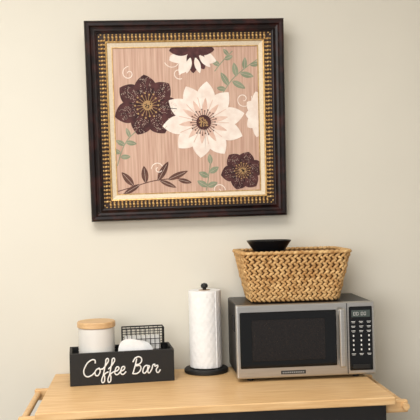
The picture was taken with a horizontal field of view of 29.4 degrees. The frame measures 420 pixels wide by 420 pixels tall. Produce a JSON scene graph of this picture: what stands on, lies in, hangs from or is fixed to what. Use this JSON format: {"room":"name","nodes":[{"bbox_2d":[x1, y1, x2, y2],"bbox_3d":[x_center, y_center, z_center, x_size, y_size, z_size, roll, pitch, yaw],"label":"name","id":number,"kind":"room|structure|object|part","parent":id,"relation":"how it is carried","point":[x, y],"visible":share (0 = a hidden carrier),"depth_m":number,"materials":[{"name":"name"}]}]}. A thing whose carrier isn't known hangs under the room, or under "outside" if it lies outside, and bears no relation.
{"room":"kitchen","nodes":[
{"label":"kitchen","id":0,"kind":"room"},
{"bbox_2d":[118,339,152,350],"bbox_3d":[-0.252,0.509,2.746,0.126,0.137,0.026,-1,0,-9],"label":"filter","id":1,"kind":"object","parent":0,"point":[127,344],"depth_m":2.73,"materials":[{"name":"white paper"}]},
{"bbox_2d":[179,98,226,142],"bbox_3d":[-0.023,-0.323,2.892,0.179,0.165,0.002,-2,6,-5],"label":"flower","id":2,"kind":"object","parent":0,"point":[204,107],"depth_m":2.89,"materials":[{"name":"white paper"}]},
{"bbox_2d":[0,0,419,419],"bbox_3d":[-0.161,0.059,2.997,5.000,2.750,0.100,-1,0,-5],"label":"wall","id":3,"kind":"structure","parent":0,"point":[352,67],"depth_m":2.96,"materials":[{"name":"paint"}]},
{"bbox_2d":[84,18,286,221],"bbox_3d":[-0.082,-0.325,2.889,0.719,0.719,0.105,-1,0,-5],"label":"framed floral picture","id":4,"kind":"object","parent":3,"relation":"attached to","point":[186,117],"visible":1,"depth_m":2.88,"materials":[{"name":"brown wood"}]},
{"bbox_3d":[-0.299,-0.221,2.878,0.074,0.124,0.001,-2,5,-5],"label":"sage spray stem","id":5,"kind":"part","parent":4,"relation":"part of","materials":[{"name":"green paper"}]},
{"bbox_2d":[143,100,151,109],"bbox_3d":[-0.224,-0.375,2.868,0.035,0.035,0.001,-2,5,-5],"label":"flower","id":6,"kind":"object","parent":4,"relation":"on","point":[147,102],"depth_m":2.87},
{"bbox_3d":[-0.201,-0.091,2.898,0.264,0.043,0.001,-2,5,-5],"label":"brown spray stem","id":7,"kind":"part","parent":4,"relation":"part of","materials":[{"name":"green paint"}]},
{"bbox_2d":[196,115,210,129],"bbox_3d":[-0.023,-0.317,2.892,0.053,0.053,0.001,-2,5,-5],"label":"flower","id":8,"kind":"object","parent":4,"relation":"on","point":[206,117],"depth_m":2.89,"materials":[{"name":"brown paper"}]},
{"bbox_3d":[0.107,-0.484,2.891,0.130,0.122,0.001,-2,5,-5],"label":"sage spray stem","id":9,"kind":"part","parent":4,"relation":"part of","materials":[{"name":"green paint"}]},
{"bbox_2d":[246,92,258,136],"bbox_3d":[0.153,-0.347,2.907,0.047,0.165,0.003,-2,4,-5],"label":"flower","id":10,"kind":"object","parent":4,"relation":"on","point":[252,113],"depth_m":2.91,"materials":[{"name":"white paper"}]},
{"bbox_3d":[0.077,1.479,0.681,5.200,0.100,4.750,-1,0,-5],"label":"floor","id":11,"kind":"structure","parent":0,"visible":0},
{"bbox_2d":[18,367,409,419],"bbox_3d":[0.012,1.005,2.651,1.191,0.850,0.586,-1,0,-5],"label":"kitchen cart","id":12,"kind":"object","parent":11,"relation":"on","point":[224,396],"visible":0.91,"depth_m":2.45,"materials":[{"name":"brown wood"}]},
{"bbox_2d":[69,342,174,386],"bbox_3d":[-0.308,0.533,2.778,0.352,0.109,0.153,-1,0,-9],"label":"storage box","id":13,"kind":"object","parent":12,"relation":"on","point":[154,365],"visible":1,"depth_m":2.71,"materials":[{"name":"black wood"}]},
{"bbox_2d":[77,318,114,352],"bbox_3d":[-0.391,0.481,2.763,0.131,0.198,0.131,-1,0,-5],"label":"lidded canister","id":14,"kind":"object","parent":13,"relation":"in","point":[95,335],"visible":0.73,"depth_m":2.71,"materials":[{"name":"white ceramic"}]},
{"bbox_3d":[-0.393,0.393,2.763,0.131,0.021,0.131,-1,0,-5],"label":"lid","id":15,"kind":"part","parent":14,"relation":"part of","materials":[{"name":"brown wood"}]},
{"bbox_2d":[121,324,164,348],"bbox_3d":[-0.235,0.493,2.807,0.148,0.168,0.061,-1,0,-10],"label":"organizer","id":16,"kind":"object","parent":13,"relation":"in","point":[154,340],"visible":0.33,"depth_m":2.79,"materials":[{"name":"black metal"}]},
{"bbox_2d":[184,283,227,375],"bbox_3d":[-0.017,0.421,2.875,0.158,0.319,0.158,-1,0,-5],"label":"paper towel holder","id":17,"kind":"object","parent":12,"relation":"on","point":[205,328],"visible":1,"depth_m":2.82,"materials":[{"name":"paper"}]},
{"bbox_3d":[-0.017,0.416,2.875,0.026,0.309,0.026,-1,0,-5],"label":"rod","id":18,"kind":"part","parent":17,"relation":"part of","materials":[{"name":"black metal"}]},
{"bbox_2d":[228,293,375,380],"bbox_3d":[0.314,0.444,2.811,0.474,0.258,0.302,-1,0,-5],"label":"microwave oven","id":19,"kind":"object","parent":12,"relation":"on","point":[320,337],"visible":1,"depth_m":2.69,"materials":[{"name":"silver metal"}]},
{"bbox_3d":[0.264,0.434,2.684,0.328,0.188,0.006,-1,0,-5],"label":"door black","id":20,"kind":"part","parent":19,"relation":"part of","materials":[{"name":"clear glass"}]},
{"bbox_2d":[232,246,351,302],"bbox_3d":[0.286,0.225,2.832,0.391,0.175,0.279,-1,0,-5],"label":"woven basket","id":21,"kind":"object","parent":19,"relation":"on","point":[315,273],"visible":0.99,"depth_m":2.71,"materials":[{"name":"wicker"}]},
{"bbox_2d":[247,239,290,251],"bbox_3d":[0.209,0.205,2.811,0.158,0.199,0.158,-1,0,-5],"label":"bowls","id":22,"kind":"object","parent":21,"relation":"in","point":[263,245],"visible":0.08,"depth_m":2.76,"materials":[{"name":"black ceramic"}]},
{"bbox_3d":[0.444,0.428,2.678,0.022,0.198,0.014,-1,0,-5],"label":"door handle","id":23,"kind":"part","parent":19,"relation":"part of","materials":[{"name":"silver metal"}]},
{"bbox_2d":[351,321,370,354],"bbox_3d":[0.511,0.432,2.703,0.067,0.114,0.002,-1,0,-5],"label":"keypad","id":24,"kind":"object","parent":19,"relation":"attached to","point":[360,330],"depth_m":2.70,"materials":[{"name":"black plastic"}]},
{"bbox_3d":[0.511,0.434,2.706,0.080,0.216,0.006,-1,0,-5],"label":"control panel","id":25,"kind":"part","parent":19,"relation":"part of","materials":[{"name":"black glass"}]}
]}

